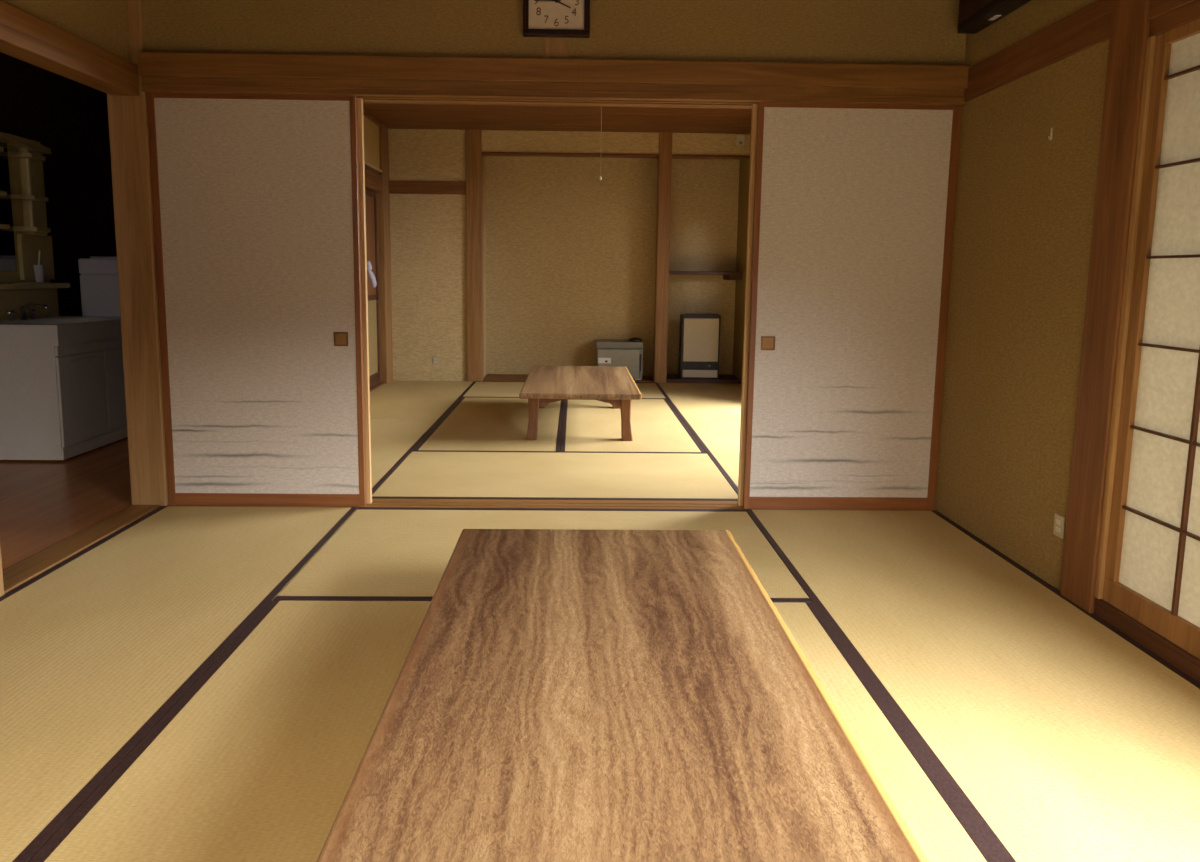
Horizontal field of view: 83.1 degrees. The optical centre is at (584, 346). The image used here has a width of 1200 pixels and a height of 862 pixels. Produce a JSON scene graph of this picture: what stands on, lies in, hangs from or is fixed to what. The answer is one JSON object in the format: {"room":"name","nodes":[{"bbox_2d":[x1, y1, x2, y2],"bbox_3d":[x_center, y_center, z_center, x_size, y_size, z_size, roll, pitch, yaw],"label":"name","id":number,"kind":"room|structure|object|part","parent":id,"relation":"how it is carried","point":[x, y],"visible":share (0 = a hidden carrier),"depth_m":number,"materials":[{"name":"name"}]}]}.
{"room":"traditional dwelling","nodes":[
{"label":"traditional dwelling","id":0,"kind":"room"},
{"bbox_2d":[0,52,116,315],"bbox_3d":[-2.811,-0.450,2.702,1.515,2.520,6.950,1,6,-1],"label":"wall","id":1,"kind":"structure","parent":0,"point":[69,117],"depth_m":4.58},
{"bbox_2d":[0,289,58,320],"bbox_3d":[-3.473,-0.253,4.086,0.033,0.180,0.744,1,6,-1],"label":"backsplash","id":2,"kind":"structure","parent":1,"relation":"attached to","point":[9,299],"depth_m":4.21,"materials":[{"name":"beige plastic"}]},
{"bbox_2d":[0,132,69,289],"bbox_3d":[-3.416,-0.806,4.029,0.140,0.924,0.690,1,6,-1],"label":"upper cabinet","id":3,"kind":"object","parent":1,"relation":"attached to","point":[24,231],"visible":1,"depth_m":4.14,"materials":[{"name":"beige wood"}]},
{"bbox_2d":[0,190,6,195],"bbox_3d":[-3.402,-0.881,3.859,0.120,0.024,0.202,1,6,-1],"label":"shelf","id":4,"kind":"object","parent":3,"relation":"attached to","point":[2,193],"depth_m":3.90,"materials":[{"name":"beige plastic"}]},
{"bbox_2d":[0,224,9,228],"bbox_3d":[-3.404,-0.692,3.879,0.120,0.024,0.202,1,6,-1],"label":"shelf","id":5,"kind":"object","parent":3,"relation":"attached to","point":[2,226],"depth_m":3.91,"materials":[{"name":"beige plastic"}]},
{"bbox_2d":[0,142,16,271],"bbox_3d":[-3.456,-0.821,3.956,0.006,0.760,0.260,1,6,-1],"label":"mirror","id":6,"kind":"object","parent":3,"relation":"attached to","point":[8,241],"depth_m":4.05,"materials":[{"name":"clear glass"}]},
{"bbox_2d":[8,152,45,161],"bbox_3d":[-3.404,-1.163,4.153,0.120,0.024,0.202,1,6,-1],"label":"shelf","id":7,"kind":"object","parent":3,"relation":"attached to","point":[12,156],"depth_m":4.12,"materials":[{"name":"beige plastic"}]},
{"bbox_2d":[11,194,48,201],"bbox_3d":[-3.407,-0.915,4.179,0.120,0.024,0.202,1,6,-1],"label":"shelf","id":8,"kind":"object","parent":3,"relation":"attached to","point":[14,197],"depth_m":4.13,"materials":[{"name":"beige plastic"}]},
{"bbox_2d":[13,226,50,232],"bbox_3d":[-3.409,-0.726,4.199,0.120,0.024,0.202,1,6,-1],"label":"shelf","id":9,"kind":"object","parent":3,"relation":"attached to","point":[16,229],"depth_m":4.16,"materials":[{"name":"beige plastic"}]},
{"bbox_2d":[0,283,69,289],"bbox_3d":[-3.421,-0.364,4.075,0.140,0.034,0.690,1,6,-1],"label":"shelf","id":10,"kind":"object","parent":3,"relation":"attached to","point":[3,286],"depth_m":4.11,"materials":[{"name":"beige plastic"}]},
{"bbox_3d":[-3.454,-0.562,4.268,0.025,0.280,0.245,1,6,-1],"label":"panel","id":11,"kind":"part","parent":3,"relation":"part of","materials":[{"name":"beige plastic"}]},
{"bbox_2d":[33,250,43,282],"bbox_3d":[-3.412,-0.500,4.232,0.052,0.200,0.051,1,6,-1],"label":"cup","id":12,"kind":"object","parent":3,"relation":"on","point":[38,269],"visible":1,"depth_m":4.22,"materials":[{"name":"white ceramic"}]},
{"bbox_2d":[0,437,131,570],"bbox_3d":[-2.782,0.778,2.833,1.400,0.041,6.950,1,6,-1],"label":"floor","id":13,"kind":"structure","parent":0,"point":[43,503],"depth_m":3.24,"materials":[{"name":"brown wood"}]},
{"bbox_2d":[0,289,127,459],"bbox_3d":[-3.204,0.129,4.131,0.580,0.943,0.756,1,6,-1],"label":"kitchen cabinet","id":14,"kind":"object","parent":13,"relation":"on","point":[62,387],"visible":0.8,"depth_m":3.84,"materials":[{"name":"white wood"}]},
{"bbox_3d":[-3.401,-0.184,4.014,0.044,0.060,0.044,1,6,-1],"label":"tap knob","id":15,"kind":"part","parent":14,"relation":"part of","materials":[{"name":"silver metal"}]},
{"bbox_3d":[-3.404,-0.201,4.173,0.044,0.060,0.044,1,6,-1],"label":"tap knob","id":16,"kind":"part","parent":14,"relation":"part of","materials":[{"name":"silver metal"}]},
{"bbox_2d":[20,303,49,319],"bbox_3d":[-3.321,-0.213,4.093,0.178,0.103,0.036,1,6,-1],"label":"faucet","id":17,"kind":"object","parent":14,"relation":"on","point":[23,308],"depth_m":4.08,"materials":[{"name":"silver metal"}]},
{"bbox_2d":[0,316,121,345],"bbox_3d":[-3.195,-0.104,4.106,0.567,0.115,0.756,1,6,-1],"label":"basin","id":18,"kind":"object","parent":14,"relation":"in","point":[16,330],"depth_m":3.90,"materials":[{"name":"white ceramic"}]},
{"bbox_3d":[-2.932,0.294,3.964,0.014,0.510,0.369,1,6,-1],"label":"door","id":19,"kind":"part","parent":14,"relation":"part of","materials":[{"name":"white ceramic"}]},
{"bbox_3d":[-2.917,0.070,3.940,0.012,0.012,0.180,1,6,-1],"label":"handle","id":20,"kind":"part","parent":14,"relation":"part of","materials":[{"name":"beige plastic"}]},
{"bbox_3d":[-2.932,-0.013,4.120,0.014,0.051,0.744,1,6,-1],"label":"drawer","id":21,"kind":"part","parent":14,"relation":"part of","materials":[{"name":"white wood"}]},
{"bbox_3d":[-2.938,0.255,4.337,0.014,0.510,0.369,1,6,-1],"label":"door","id":22,"kind":"part","parent":14,"relation":"part of","materials":[{"name":"white wood"}]},
{"bbox_2d":[78,256,119,315],"bbox_3d":[-3.055,-0.044,4.829,0.604,1.168,0.604,1,6,-1],"label":"washing machine","id":23,"kind":"object","parent":13,"relation":"on","point":[99,287],"visible":0.17,"depth_m":4.49,"materials":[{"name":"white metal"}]},
{"bbox_3d":[-3.050,-0.560,4.774,0.604,0.105,0.604,1,6,-1],"label":"panel","id":24,"kind":"part","parent":23,"relation":"part of","materials":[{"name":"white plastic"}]},
{"bbox_3d":[-3.048,-0.613,4.718,0.500,0.013,0.420,1,6,-1],"label":"lid","id":25,"kind":"part","parent":23,"relation":"part of","materials":[{"name":"grey plastic"}]},
{"bbox_2d":[3,0,130,61],"bbox_3d":[-1.995,-0.384,2.118,0.100,2.510,5.750,1,6,-1],"label":"wall","id":26,"kind":"structure","parent":0,"point":[104,24],"depth_m":2.67,"materials":[{"name":"beige paint"}]},
{"bbox_2d":[0,547,3,596],"bbox_3d":[-1.987,-0.077,2.091,0.140,1.834,0.132,1,6,-1],"label":"trim","id":27,"kind":"structure","parent":26,"relation":"attached to","point":[1,571],"depth_m":2.24,"materials":[{"name":"brown wood"}]},
{"bbox_2d":[0,0,138,95],"bbox_3d":[-1.954,-0.952,1.077,0.119,0.130,3.700,1,6,-1],"label":"trim","id":28,"kind":"structure","parent":26,"relation":"attached to","point":[24,36],"depth_m":2.50,"materials":[{"name":"brown wood"}]},
{"bbox_2d":[3,505,159,593],"bbox_3d":[-1.992,0.954,1.279,0.135,0.066,3.699,1,6,-1],"label":"trim","id":29,"kind":"structure","parent":26,"relation":"attached to","point":[33,566],"depth_m":2.63,"materials":[{"name":"brown wood"}]},
{"bbox_2d":[107,0,168,505],"bbox_3d":[-1.992,-0.501,3.056,0.163,2.474,0.140,1,6,-1],"label":"wooden pillar","id":30,"kind":"structure","parent":26,"relation":"attached to","point":[127,115],"depth_m":3.01,"materials":[{"name":"brown wood"}]},
{"bbox_2d":[363,115,379,168],"bbox_3d":[-2.012,-0.767,5.733,0.170,2.510,1.520,1,6,-1],"label":"wall","id":31,"kind":"structure","parent":0,"point":[371,130],"depth_m":6.14,"materials":[{"name":"beige paint"}]},
{"bbox_2d":[367,261,376,287],"bbox_3d":[-1.877,-0.634,5.958,0.058,0.237,0.161,1,6,7],"label":"cloth","id":32,"kind":"object","parent":31,"relation":"attached to","point":[372,279],"visible":0.86,"depth_m":5.93,"materials":[{"name":"white fabric"}]},
{"bbox_2d":[365,189,379,387],"bbox_3d":[-1.998,-0.521,6.202,0.028,1.818,0.640,1,6,-1],"label":"door","id":33,"kind":"structure","parent":31,"relation":"in","point":[370,196],"depth_m":6.38,"materials":[{"name":"beige paper"}]},
{"bbox_3d":[-1.995,-0.923,6.161,0.011,0.910,0.565,1,6,-1],"label":"panel","id":34,"kind":"part","parent":33,"relation":"part of","materials":[{"name":"brown wood"}]},
{"bbox_3d":[-2.005,-0.072,6.252,0.011,0.700,0.565,1,6,-1],"label":"panel","id":35,"kind":"part","parent":33,"relation":"part of","materials":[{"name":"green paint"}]},
{"bbox_2d":[363,109,381,192],"bbox_3d":[-1.965,-1.740,6.052,0.125,0.640,0.680,1,6,-1],"label":"trim","id":36,"kind":"structure","parent":31,"relation":"attached to","point":[373,181],"depth_m":6.12,"materials":[{"name":"brown wood"}]},
{"bbox_2d":[364,161,381,172],"bbox_3d":[-1.964,-1.620,6.065,0.110,0.022,0.680,1,6,-1],"label":"trim","id":37,"kind":"structure","parent":31,"relation":"attached to","point":[367,165],"depth_m":6.15,"materials":[{"name":"brown wood"}]},
{"bbox_2d":[370,382,384,391],"bbox_3d":[-2.015,0.411,6.280,0.134,0.052,0.680,1,6,-1],"label":"trim","id":38,"kind":"structure","parent":31,"relation":"attached to","point":[376,386],"depth_m":6.38,"materials":[{"name":"brown wood"}]},
{"bbox_2d":[376,124,392,383],"bbox_3d":[-1.977,-0.876,6.598,0.115,2.474,0.224,1,6,-1],"label":"trim","id":39,"kind":"structure","parent":31,"relation":"attached to","point":[382,199],"depth_m":6.55,"materials":[{"name":"beige wood"}]},
{"bbox_2d":[142,0,966,64],"bbox_3d":[-0.137,-1.454,2.972,3.620,0.520,0.080,1,6,-1],"label":"wall partition","id":40,"kind":"structure","parent":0,"point":[908,32],"depth_m":2.94,"materials":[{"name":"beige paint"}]},
{"bbox_2d":[147,93,365,505],"bbox_3d":[-1.461,-0.181,3.051,0.901,1.847,0.022,1,6,-1],"label":"door","id":41,"kind":"structure","parent":40,"relation":"in","point":[255,198],"depth_m":3.04,"materials":[{"name":"paper"}]},
{"bbox_3d":[-1.103,-0.034,3.064,0.064,0.064,0.007,1,6,-1],"label":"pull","id":42,"kind":"part","parent":41,"relation":"part of","materials":[{"name":"brown wood"}]},
{"bbox_2d":[357,98,371,502],"bbox_3d":[-1.453,-0.185,3.088,0.917,1.847,0.024,1,6,-1],"label":"door","id":43,"kind":"structure","parent":40,"relation":"in","point":[360,120],"depth_m":3.08,"materials":[{"name":"wood"}]},
{"bbox_2d":[141,76,965,108],"bbox_3d":[-0.117,-1.141,3.002,3.572,0.108,0.147,1,6,-1],"label":"trim","id":44,"kind":"structure","parent":40,"relation":"attached to","point":[370,91],"depth_m":2.94,"materials":[{"name":"brown wood"}]},
{"bbox_2d":[138,52,969,88],"bbox_3d":[-0.115,-1.190,2.934,3.572,0.095,0.049,1,6,-1],"label":"wooden beam","id":45,"kind":"structure","parent":40,"relation":"attached to","point":[159,64],"depth_m":2.91,"materials":[{"name":"brown wood"}]},
{"bbox_2d":[544,37,566,58],"bbox_3d":[-0.124,-1.474,2.928,0.100,0.470,0.022,1,6,-1],"label":"trim","id":46,"kind":"structure","parent":40,"relation":"attached to","point":[554,47],"depth_m":2.94,"materials":[{"name":"brown wood"}]},
{"bbox_2d":[523,0,589,37],"bbox_3d":[-0.121,-1.480,2.904,0.286,0.286,0.034,1,6,-1],"label":"wall clock","id":47,"kind":"object","parent":40,"relation":"attached to","point":[541,18],"visible":1,"depth_m":2.91,"materials":[{"name":"brown"}]},
{"bbox_2d":[363,103,751,133],"bbox_3d":[-0.862,-1.784,3.165,5.400,0.080,8.096,1,6,-1],"label":"ceiling","id":48,"kind":"structure","parent":0,"point":[391,115],"depth_m":6.06,"materials":[{"name":"brown wood"}]},
{"bbox_2d":[599,106,601,179],"bbox_3d":[0.117,-1.539,4.817,0.016,0.694,0.015,1,6,-1],"label":"pull cord","id":49,"kind":"object","parent":48,"relation":"hanging from","point":[600,178],"visible":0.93,"depth_m":4.81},
{"bbox_2d":[388,129,749,380],"bbox_3d":[-0.218,-0.879,6.988,3.645,2.510,0.500,1,6,-1],"label":"wall","id":50,"kind":"structure","parent":0,"point":[569,253],"depth_m":7.08,"materials":[{"name":"beige paint"}]},
{"bbox_2d":[389,180,465,194],"bbox_3d":[-1.546,-1.559,6.636,0.765,0.125,0.027,1,6,-1],"label":"trim","id":51,"kind":"structure","parent":50,"relation":"attached to","point":[395,187],"depth_m":6.62,"materials":[{"name":"brown wood"}]},
{"bbox_2d":[433,356,437,364],"bbox_3d":[-1.503,0.139,6.822,0.052,0.086,0.008,1,6,-1],"label":"wall outlet","id":52,"kind":"object","parent":50,"relation":"attached to","point":[435,358],"visible":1,"depth_m":6.82,"materials":[{"name":"beige plastic"}]},
{"bbox_2d":[465,129,483,381],"bbox_3d":[-1.095,-0.883,6.753,0.153,2.474,0.120,1,6,-1],"label":"trim","id":53,"kind":"structure","parent":50,"relation":"attached to","point":[474,158],"depth_m":6.70,"materials":[{"name":"beige wood"}]},
{"bbox_2d":[483,374,653,382],"bbox_3d":[-0.168,0.348,7.069,1.735,0.052,0.420,1,6,-1],"label":"trim","id":54,"kind":"structure","parent":50,"relation":"attached to","point":[490,377],"depth_m":7.00,"materials":[{"name":"brown wood"}]},
{"bbox_2d":[595,339,642,379],"bbox_3d":[0.352,0.133,7.048,0.476,0.392,0.331,1,6,-1],"label":"metal box","id":55,"kind":"object","parent":54,"relation":"on","point":[609,352],"visible":0.84,"depth_m":6.89,"materials":[{"name":"grey metal"}]},
{"bbox_3d":[0.344,0.178,6.897,0.420,0.290,0.014,1,6,-1],"label":"door","id":56,"kind":"part","parent":55,"relation":"part of","materials":[{"name":"grey metal"}]},
{"bbox_3d":[0.353,-0.030,7.049,0.476,0.067,0.295,1,6,-1],"label":"lid","id":57,"kind":"part","parent":55,"relation":"part of","materials":[{"name":"grey metal"}]},
{"bbox_2d":[628,337,641,341],"bbox_3d":[0.517,-0.073,6.948,0.150,0.043,0.100,1,6,-1],"label":"pouch","id":58,"kind":"object","parent":55,"relation":"on","point":[634,339],"visible":1,"depth_m":6.92,"materials":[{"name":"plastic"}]},
{"bbox_2d":[482,152,749,159],"bbox_3d":[0.306,-1.879,6.667,2.627,0.027,0.082,1,6,-1],"label":"trim","id":59,"kind":"structure","parent":50,"relation":"attached to","point":[520,154],"depth_m":6.63,"materials":[{"name":"brown wood"}]},
{"bbox_2d":[653,132,672,382],"bbox_3d":[0.778,-0.865,6.783,0.125,2.474,0.120,1,6,-1],"label":"trim","id":60,"kind":"structure","parent":50,"relation":"attached to","point":[664,175],"depth_m":6.73,"materials":[{"name":"beige wood"}]},
{"bbox_2d":[667,374,740,383],"bbox_3d":[1.208,0.351,7.101,0.767,0.070,0.395,1,6,-1],"label":"trim","id":61,"kind":"structure","parent":50,"relation":"attached to","point":[730,379],"depth_m":6.91,"materials":[{"name":"brown wood"}]},
{"bbox_2d":[667,313,720,379],"bbox_3d":[1.115,-0.006,6.949,0.545,0.672,0.160,1,6,-1],"label":"heater","id":62,"kind":"object","parent":61,"relation":"on","point":[699,344],"visible":0.99,"depth_m":6.88,"materials":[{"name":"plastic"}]},
{"bbox_3d":[1.175,0.276,6.913,0.356,0.076,0.020,1,6,-1],"label":"panel","id":63,"kind":"part","parent":62,"relation":"part of","materials":[{"name":"beige plastic"}]},
{"bbox_3d":[1.180,-0.068,6.877,0.354,0.440,0.020,1,6,-1],"label":"panel","id":64,"kind":"part","parent":62,"relation":"part of","materials":[{"name":"beige plastic"}]},
{"bbox_3d":[1.182,-0.328,6.878,0.342,0.017,0.056,1,6,-1],"label":"control panel","id":65,"kind":"part","parent":62,"relation":"part of","materials":[{"name":"black plastic"}]},
{"bbox_2d":[669,271,742,279],"bbox_3d":[1.219,-0.739,7.024,0.767,0.085,0.300,1,6,-1],"label":"shelf","id":66,"kind":"object","parent":50,"relation":"attached to","point":[727,275],"depth_m":6.88,"materials":[{"name":"brown wood"}]},
{"bbox_2d":[736,135,744,145],"bbox_3d":[1.522,-2.016,6.619,0.072,0.103,0.044,1,6,-1],"label":"wall sensor","id":67,"kind":"object","parent":50,"relation":"attached to","point":[740,139],"visible":1,"depth_m":6.60,"materials":[{"name":"beige plastic"}]},
{"bbox_2d":[743,102,961,508],"bbox_3d":[1.206,-0.155,3.092,0.902,1.847,0.022,1,6,-1],"label":"door","id":68,"kind":"structure","parent":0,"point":[853,222],"depth_m":3.08,"materials":[{"name":"paper"}]},
{"bbox_3d":[0.837,-0.016,3.094,0.064,0.064,0.007,1,6,-1],"label":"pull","id":69,"kind":"part","parent":68,"relation":"part of","materials":[{"name":"brown wood"}]},
{"bbox_2d":[732,0,1196,590],"bbox_3d":[1.723,-0.466,3.295,0.130,2.510,8.000,1,6,-1],"label":"wall","id":70,"kind":"structure","parent":0,"point":[1024,207],"depth_m":2.60,"materials":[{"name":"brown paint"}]},
{"bbox_2d":[167,499,936,510],"bbox_3d":[-0.139,0.768,3.206,3.572,0.051,0.118,1,6,-1],"label":"trim","id":71,"kind":"structure","parent":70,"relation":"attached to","point":[426,503],"depth_m":3.19,"materials":[{"name":"brown wood"}]},
{"bbox_2d":[738,104,757,505],"bbox_3d":[1.198,-0.160,3.129,0.918,1.847,0.024,1,6,-1],"label":"door","id":72,"kind":"structure","parent":70,"relation":"in","point":[754,106],"depth_m":3.11,"materials":[{"name":"wood"}]},
{"bbox_2d":[957,0,1030,33],"bbox_3d":[1.631,-1.346,2.637,0.092,0.181,0.470,1,6,-1],"label":"wall speaker","id":73,"kind":"object","parent":70,"relation":"attached to","point":[974,16],"visible":1,"depth_m":2.70,"materials":[{"name":"black plastic"}]},
{"bbox_2d":[959,0,996,24],"bbox_3d":[1.592,-1.420,2.402,0.005,0.215,0.910,1,6,-1],"label":"grille","id":74,"kind":"object","parent":73,"relation":"attached to","point":[969,10],"depth_m":2.77,"materials":[{"name":"brown wood"}]},
{"bbox_2d":[1048,128,1052,139],"bbox_3d":[1.668,-0.762,2.428,0.013,0.044,0.008,1,6,-1],"label":"wall hook","id":75,"kind":"object","parent":70,"relation":"attached to","point":[1051,132],"visible":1,"depth_m":2.42,"materials":[{"name":"beige plastic"}]},
{"bbox_2d":[1053,513,1064,538],"bbox_3d":[1.658,0.627,2.369,0.008,0.077,0.046,1,6,-1],"label":"wall outlet","id":76,"kind":"object","parent":70,"relation":"attached to","point":[1059,521],"visible":1,"depth_m":2.36,"materials":[{"name":"beige plastic"}]},
{"bbox_2d":[964,0,1195,101],"bbox_3d":[1.700,-0.946,1.131,0.024,0.140,3.699,1,6,-1],"label":"trim","id":77,"kind":"structure","parent":70,"relation":"attached to","point":[1089,26],"depth_m":2.43,"materials":[{"name":"brown wood"}]},
{"bbox_2d":[1060,0,1150,612],"bbox_3d":[1.708,-0.363,2.145,0.104,2.474,0.137,1,6,-1],"label":"wooden pillar","id":78,"kind":"structure","parent":70,"relation":"attached to","point":[1130,22],"depth_m":2.16,"materials":[{"name":"brown wood"}]},
{"bbox_2d":[1095,36,1155,598],"bbox_3d":[1.676,-0.053,2.099,0.024,1.742,0.018,1,6,-1],"label":"trim","id":79,"kind":"structure","parent":70,"relation":"attached to","point":[1151,41],"depth_m":2.09,"materials":[{"name":"brown wood"}]},
{"bbox_2d":[1094,597,1199,682],"bbox_3d":[1.750,0.993,0.970,0.151,0.098,2.488,1,6,-1],"label":"trim","id":80,"kind":"structure","parent":70,"relation":"attached to","point":[1170,652],"depth_m":1.99,"materials":[{"name":"brown wood"}]},
{"bbox_2d":[1102,18,1199,658],"bbox_3d":[1.697,-0.005,1.649,0.028,1.742,0.890,1,6,-1],"label":"window","id":81,"kind":"structure","parent":70,"relation":"in","point":[1152,567],"depth_m":1.97,"materials":[{"name":"beige paper"}]},
{"bbox_2d":[1149,0,1199,36],"bbox_3d":[1.757,-0.812,0.778,0.118,0.049,2.488,1,6,-1],"label":"trim","id":82,"kind":"structure","parent":70,"relation":"attached to","point":[1190,12],"depth_m":1.93,"materials":[{"name":"brown wood"}]},
{"bbox_3d":[-0.916,0.838,3.395,5.450,0.155,8.000,1,6,-1],"label":"floor","id":83,"kind":"structure","parent":0,"visible":0},
{"bbox_2d":[0,506,357,861],"bbox_3d":[-1.481,0.861,2.167,0.897,0.046,1.924,1,6,-1],"label":"mat","id":84,"kind":"object","parent":83,"relation":"on","point":[98,646],"visible":0.8,"depth_m":2.02,"materials":[{"name":"brown fabric"}]},
{"bbox_2d":[29,600,430,861],"bbox_3d":[-0.570,0.958,1.347,0.897,0.046,1.798,1,6,-1],"label":"mat","id":85,"kind":"object","parent":83,"relation":"on","point":[259,759],"visible":0.53,"depth_m":1.53,"materials":[{"name":"brown fabric"}]},
{"bbox_2d":[316,529,928,861],"bbox_3d":[0.042,0.782,1.280,0.791,0.331,1.500,1,6,-1],"label":"table","id":86,"kind":"object","parent":85,"relation":"on","point":[557,695],"visible":1,"depth_m":1.13,"materials":[{"name":"brown wood"}]},
{"bbox_2d":[370,419,441,494],"bbox_3d":[-1.501,0.651,4.143,0.897,0.046,1.798,1,6,-1],"label":"mat","id":87,"kind":"object","parent":83,"relation":"on","point":[393,441],"visible":0.17,"depth_m":4.36,"materials":[{"name":"beige wicker"}]},
{"bbox_2d":[370,381,475,418],"bbox_3d":[-1.527,0.461,5.934,0.897,0.046,1.798,1,6,-1],"label":"mat","id":88,"kind":"object","parent":83,"relation":"on","point":[393,399],"visible":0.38,"depth_m":5.84,"materials":[{"name":"beige wicker"}]},
{"bbox_2d":[414,397,563,450],"bbox_3d":[-0.614,0.565,5.053,0.897,0.046,1.798,1,6,-1],"label":"mat","id":89,"kind":"object","parent":83,"relation":"on","point":[473,423],"visible":0.66,"depth_m":4.78,"materials":[{"name":"beige wicker"}]},
{"bbox_2d":[519,366,641,440],"bbox_3d":[-0.038,0.391,4.984,0.781,0.326,1.330,1,6,-1],"label":"table","id":90,"kind":"object","parent":89,"relation":"on","point":[543,385],"visible":1,"depth_m":4.52,"materials":[{"name":"brown wood"}]},
{"bbox_3d":[-0.341,0.463,4.450,0.087,0.289,0.081,1,6,-1],"label":"leg","id":91,"kind":"part","parent":90,"relation":"part of","materials":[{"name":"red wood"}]},
{"bbox_3d":[0.273,0.469,4.459,0.087,0.289,0.081,1,6,-1],"label":"leg","id":92,"kind":"part","parent":90,"relation":"part of","materials":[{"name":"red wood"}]},
{"bbox_2d":[273,507,811,602],"bbox_3d":[-0.141,0.820,2.698,1.789,0.046,0.897,1,6,-1],"label":"mat","id":93,"kind":"object","parent":83,"relation":"on","point":[394,554],"visible":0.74,"depth_m":2.73,"materials":[{"name":"beige wicker"}]},
{"bbox_2d":[372,450,737,500],"bbox_3d":[-0.145,0.712,3.714,1.798,0.046,0.897,1,6,-1],"label":"mat","id":94,"kind":"object","parent":83,"relation":"on","point":[424,474],"visible":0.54,"depth_m":3.63,"materials":[{"name":"beige wicker"}]},
{"bbox_2d":[463,381,665,401],"bbox_3d":[-0.184,0.426,6.405,1.798,0.046,0.897,1,6,-1],"label":"mat","id":95,"kind":"object","parent":83,"relation":"on","point":[482,389],"visible":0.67,"depth_m":6.35,"materials":[{"name":"beige fabric"}]},
{"bbox_2d":[560,399,704,451],"bbox_3d":[0.285,0.574,5.067,0.897,0.046,1.798,1,6,-1],"label":"mat","id":96,"kind":"object","parent":83,"relation":"on","point":[588,425],"visible":0.66,"depth_m":4.78,"materials":[{"name":"beige wicker"}]},
{"bbox_2d":[655,383,741,421],"bbox_3d":[1.172,0.487,5.976,0.897,0.046,1.798,1,6,-1],"label":"mat","id":97,"kind":"object","parent":83,"relation":"on","point":[691,401],"visible":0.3,"depth_m":5.93,"materials":[{"name":"brown fabric"}]},
{"bbox_2d":[683,421,740,494],"bbox_3d":[1.198,0.677,4.185,0.897,0.046,1.798,1,6,-1],"label":"mat","id":98,"kind":"object","parent":83,"relation":"on","point":[720,440],"visible":0.14,"depth_m":4.41,"materials":[{"name":"brown fabric"}]},
{"bbox_2d":[773,602,1001,861],"bbox_3d":[0.327,0.967,1.361,0.897,0.046,1.798,1,6,-1],"label":"mat","id":99,"kind":"object","parent":83,"relation":"on","point":[944,831],"visible":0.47,"depth_m":1.56,"materials":[{"name":"brown fabric"}]},
{"bbox_2d":[746,509,1199,861],"bbox_3d":[1.211,0.887,2.209,0.897,0.046,1.924,1,6,-1],"label":"mat","id":100,"kind":"object","parent":83,"relation":"on","point":[1060,735],"visible":0.82,"depth_m":1.81,"materials":[{"name":"brown fabric"}]}
]}

